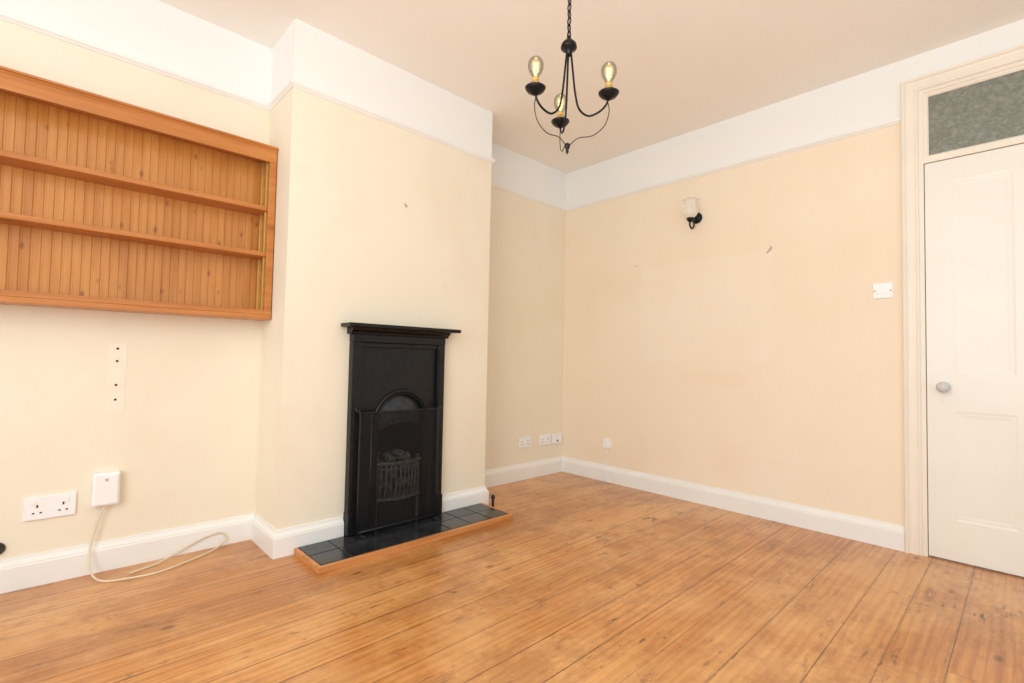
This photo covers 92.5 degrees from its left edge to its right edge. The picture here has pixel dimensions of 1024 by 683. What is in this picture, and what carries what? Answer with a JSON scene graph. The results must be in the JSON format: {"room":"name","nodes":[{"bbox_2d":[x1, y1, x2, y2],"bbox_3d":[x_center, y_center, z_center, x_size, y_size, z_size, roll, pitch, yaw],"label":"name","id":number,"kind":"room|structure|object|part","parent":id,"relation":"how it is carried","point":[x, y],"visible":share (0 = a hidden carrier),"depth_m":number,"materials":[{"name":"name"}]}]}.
{"room":"living room","nodes":[
{"label":"living room","id":0,"kind":"room"},
{"bbox_2d":[0,0,565,559],"bbox_3d":[-1.388,-0.297,2.958,5.350,2.816,0.150,3,-3,-43],"label":"wall","id":1,"kind":"structure","parent":0,"point":[183,444],"depth_m":2.50,"materials":[{"name":"beige paint"}]},
{"bbox_2d":[0,543,5,553],"bbox_3d":[-2.167,0.878,2.061,0.054,0.054,0.046,3,-3,-43],"label":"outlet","id":2,"kind":"object","parent":1,"relation":"attached to","point":[2,546],"visible":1,"depth_m":2.08,"materials":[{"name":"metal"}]},
{"bbox_2d":[23,492,75,521],"bbox_3d":[-2.059,0.735,2.187,0.170,0.100,0.016,3,-3,-43],"label":"power socket","id":3,"kind":"object","parent":1,"relation":"attached to","point":[55,505],"visible":1,"depth_m":2.18,"materials":[{"name":"white plastic"}]},
{"bbox_2d":[106,343,127,412],"bbox_3d":[-1.900,0.174,2.358,0.070,0.330,0.003,3,-3,-43],"label":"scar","id":4,"kind":"object","parent":1,"relation":"attached to","point":[117,359],"visible":1,"depth_m":2.36,"materials":[{"name":"beige paint"}]},
{"bbox_2d":[0,66,277,320],"bbox_3d":[-1.831,-0.619,2.311,1.293,0.950,0.185,3,-3,-43],"label":"wall shelf","id":5,"kind":"object","parent":1,"relation":"attached to","point":[107,204],"visible":1,"depth_m":2.35,"materials":[{"name":"brown wood"}]},
{"bbox_3d":[-1.821,-1.084,2.328,1.293,0.020,0.185,3,-3,-43],"label":"cornice","id":6,"kind":"part","parent":5,"relation":"part of","materials":[{"name":"brown wood"}]},
{"bbox_3d":[-1.378,-0.594,2.755,0.024,0.910,0.141,3,-3,-43],"label":"panel","id":7,"kind":"part","parent":5,"relation":"part of","materials":[{"name":"brown wood"}]},
{"bbox_2d":[88,470,226,581],"bbox_3d":[-1.687,0.854,2.399,0.571,0.462,0.217,3,-3,-43],"label":"junction box","id":8,"kind":"object","parent":1,"relation":"attached to","point":[105,485],"visible":1,"depth_m":2.29,"materials":[{"name":"white plastic"}]},
{"bbox_3d":[-1.894,0.691,2.289,0.086,0.137,0.008,3,-3,-43],"label":"box lid","id":9,"kind":"part","parent":8,"relation":"part of","materials":[{"name":"white plastic"}]},
{"bbox_2d":[0,513,343,593],"bbox_3d":[-2.117,0.989,1.869,2.897,0.136,0.389,3,-3,-43],"label":"baseboard","id":10,"kind":"structure","parent":1,"relation":"attached to","point":[31,570],"depth_m":2.44,"materials":[{"name":"white paint"}]},
{"bbox_2d":[0,10,900,211],"bbox_3d":[-0.493,-1.371,1.969,5.200,0.035,2.545,3,-3,-43],"label":"trim","id":11,"kind":"structure","parent":1,"relation":"attached to","point":[5,16],"depth_m":2.84,"materials":[{"name":"white paint"}]},
{"bbox_2d":[518,436,530,447],"bbox_3d":[0.111,0.871,4.248,0.140,0.087,0.016,3,-3,-43],"label":"power socket","id":12,"kind":"object","parent":1,"relation":"attached to","point":[523,441],"visible":1,"depth_m":4.24,"materials":[{"name":"white plastic"}]},
{"bbox_2d":[539,434,550,444],"bbox_3d":[0.299,0.887,4.427,0.140,0.090,0.016,3,-3,-43],"label":"power socket","id":13,"kind":"object","parent":1,"relation":"attached to","point":[543,439],"visible":1,"depth_m":4.42,"materials":[{"name":"white plastic"}]},
{"bbox_2d":[552,433,561,443],"bbox_3d":[0.413,0.894,4.531,0.120,0.087,0.023,3,-3,-43],"label":"socket","id":14,"kind":"object","parent":1,"relation":"attached to","point":[556,438],"visible":1,"depth_m":4.52,"materials":[{"name":"white plastic"}]},
{"bbox_2d":[255,19,492,529],"bbox_3d":[-0.798,-0.278,3.161,1.390,2.816,0.367,3,-3,-43],"label":"wall","id":15,"kind":"structure","parent":0,"point":[348,247],"depth_m":2.81,"materials":[{"name":"beige paint"}]},
{"bbox_2d":[0,472,1023,682],"bbox_3d":[0.134,1.131,1.274,5.350,0.100,4.650,3,-3,-43],"label":"floor","id":16,"kind":"structure","parent":0,"point":[589,580],"depth_m":2.00,"materials":[{"name":"brown wood"}]},
{"bbox_2d":[294,503,512,574],"bbox_3d":[-0.568,1.108,2.866,1.267,0.034,0.340,3,-3,-43],"label":"hearth","id":17,"kind":"object","parent":16,"relation":"on","point":[322,557],"visible":0.91,"depth_m":2.71,"materials":[{"name":"tile"}]},
{"bbox_2d":[355,401,442,538],"bbox_3d":[-0.653,0.728,2.892,0.594,0.724,0.078,3,-3,-43],"label":"guard","id":18,"kind":"object","parent":17,"relation":"on","point":[379,443],"visible":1,"depth_m":2.88,"materials":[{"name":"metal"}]},
{"bbox_2d":[341,322,460,536],"bbox_3d":[-0.762,0.503,3.056,0.760,1.182,0.429,3,-3,-43],"label":"fireplace","id":19,"kind":"object","parent":17,"relation":"on","point":[392,367],"visible":0.59,"depth_m":2.93,"materials":[{"name":"black metal"}]},
{"bbox_3d":[-0.698,1.028,2.968,0.244,0.124,0.028,3,-3,-43],"label":"ash door","id":20,"kind":"part","parent":19,"relation":"part of","materials":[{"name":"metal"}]},
{"bbox_3d":[-0.706,0.530,2.981,0.629,1.124,0.059,3,-3,-43],"label":"plate","id":21,"kind":"part","parent":19,"relation":"part of","materials":[{"name":"black metal"}]},
{"bbox_3d":[-0.675,0.685,2.964,0.376,0.794,0.024,3,-3,-43],"label":"arch moulding","id":22,"kind":"part","parent":19,"relation":"part of","materials":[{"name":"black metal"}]},
{"bbox_2d":[378,395,421,429],"bbox_3d":[-0.669,0.425,2.973,0.316,0.214,0.050,3,-3,-43],"label":"hood","id":23,"kind":"object","parent":19,"relation":"attached to","point":[385,402],"depth_m":2.95,"materials":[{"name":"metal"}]},
{"bbox_2d":[341,322,460,338],"bbox_3d":[-0.645,-0.061,2.965,0.760,0.058,0.121,3,-3,-43],"label":"mantel shelf","id":24,"kind":"object","parent":19,"relation":"attached to","point":[360,330],"depth_m":2.89,"materials":[{"name":"black metal"}]},
{"bbox_2d":[491,495,494,506],"bbox_3d":[-0.133,1.110,3.415,0.032,0.088,0.032,3,-3,-43],"label":"tap","id":25,"kind":"object","parent":16,"relation":"on","point":[492,496],"visible":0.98,"depth_m":3.41,"materials":[{"name":"metal"}]},
{"bbox_2d":[158,0,1023,173],"bbox_3d":[0.192,-1.783,1.381,5.350,0.100,4.650,3,-3,-43],"label":"ceiling","id":26,"kind":"structure","parent":0,"point":[683,66],"depth_m":2.77,"materials":[{"name":"paint"}]},
{"bbox_2d":[525,0,618,153],"bbox_3d":[0.234,-1.259,2.120,0.378,0.890,0.396,3,-3,-43],"label":"chandelier","id":27,"kind":"object","parent":26,"relation":"hanging from","point":[535,88],"visible":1,"depth_m":2.10,"materials":[{"name":"black metal"}]},
{"bbox_3d":[0.099,-1.142,2.045,0.067,0.089,0.067,3,-3,-35],"label":"bulb","id":28,"kind":"part","parent":27,"relation":"part of","materials":[{"name":"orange glass"}]},
{"bbox_3d":[0.167,-1.067,2.091,0.180,0.420,0.009,3,-3,-35],"label":"arm","id":29,"kind":"part","parent":27,"relation":"part of","materials":[{"name":"black metal"}]},
{"bbox_3d":[0.231,-1.129,2.327,0.067,0.089,0.067,1,-2,-5],"label":"bulb","id":30,"kind":"part","parent":27,"relation":"part of","materials":[{"name":"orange glass"}]},
{"bbox_3d":[0.237,-1.060,2.240,0.009,0.420,0.180,1,-2,-5],"label":"arm","id":31,"kind":"part","parent":27,"relation":"part of","materials":[{"name":"black metal"}]},
{"bbox_3d":[0.254,-1.502,2.161,0.018,0.353,0.017,1,-2,1],"label":"chain","id":32,"kind":"part","parent":27,"relation":"part of","materials":[{"name":"black metal"}]},
{"bbox_3d":[0.331,-1.063,2.105,0.180,0.420,0.009,0,-2,25],"label":"arm","id":33,"kind":"part","parent":27,"relation":"part of","materials":[{"name":"black metal"}]},
{"bbox_3d":[0.409,-1.135,2.072,0.067,0.089,0.067,0,-2,25],"label":"bulb","id":34,"kind":"part","parent":27,"relation":"part of","materials":[{"name":"clear glass"}]},
{"bbox_2d":[562,19,1023,525],"bbox_3d":[2.098,-0.224,3.063,0.150,2.816,4.500,3,-3,-43],"label":"wall","id":35,"kind":"structure","parent":0,"point":[704,355],"depth_m":3.38,"materials":[{"name":"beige paint"}]},
{"bbox_2d":[603,438,610,480],"bbox_3d":[0.808,1.015,4.215,0.033,0.355,0.070,3,-3,-43],"label":"socket","id":36,"kind":"object","parent":35,"relation":"attached to","point":[606,442],"visible":1,"depth_m":4.21,"materials":[{"name":"white plastic"}]},
{"bbox_2d":[442,456,904,551],"bbox_3d":[0.737,1.092,3.103,1.662,0.136,2.532,3,-3,-43],"label":"baseboard","id":37,"kind":"structure","parent":35,"relation":"attached to","point":[888,535],"depth_m":3.41,"materials":[{"name":"white paint"}]},
{"bbox_2d":[682,197,701,228],"bbox_3d":[1.344,-0.946,3.666,0.168,0.216,0.116,3,-3,-43],"label":"wall light","id":38,"kind":"object","parent":35,"relation":"attached to","point":[690,210],"visible":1,"depth_m":3.62,"materials":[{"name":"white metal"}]},
{"bbox_3d":[1.326,-0.985,3.650,0.116,0.141,0.116,3,-3,-43],"label":"lamp shade","id":39,"kind":"part","parent":38,"relation":"part of","materials":[{"name":"white glass"}]},
{"bbox_3d":[1.354,-0.890,3.675,0.108,0.105,0.013,3,-3,-43],"label":"arm","id":40,"kind":"part","parent":38,"relation":"part of","materials":[{"name":"black metal"}]},
{"bbox_3d":[1.392,-0.936,3.711,0.036,0.084,0.084,3,-3,-43],"label":"plate","id":41,"kind":"part","parent":38,"relation":"part of","materials":[{"name":"black metal"}]},
{"bbox_2d":[873,283,892,298],"bbox_3d":[2.171,-0.297,2.871,0.014,0.088,0.094,3,-3,-43],"label":"light switch","id":42,"kind":"object","parent":35,"relation":"attached to","point":[882,290],"visible":1,"depth_m":2.87,"materials":[{"name":"white plastic"}]},
{"bbox_2d":[900,44,1023,556],"bbox_3d":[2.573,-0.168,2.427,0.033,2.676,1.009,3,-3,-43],"label":"trim","id":43,"kind":"structure","parent":35,"relation":"attached to","point":[912,412],"depth_m":2.75,"materials":[{"name":"beige paint"}]},
{"bbox_2d":[923,65,1023,158],"bbox_3d":[2.620,-1.217,2.490,0.040,0.380,0.815,3,-3,-43],"label":"window","id":44,"kind":"structure","parent":35,"relation":"in","point":[987,110],"depth_m":2.63,"materials":[{"name":"grey glass"}]},
{"bbox_2d":[925,144,1023,576],"bbox_3d":[2.568,0.079,2.418,0.115,2.166,0.807,3,-3,-43],"label":"door","id":45,"kind":"structure","parent":35,"relation":"in","point":[974,203],"depth_m":2.58,"materials":[{"name":"paint"}]},
{"bbox_3d":[2.321,0.246,2.639,0.073,0.058,0.058,3,-3,-43],"label":"knob","id":46,"kind":"part","parent":45,"relation":"part of","materials":[{"name":"white ceramic"}]}
]}

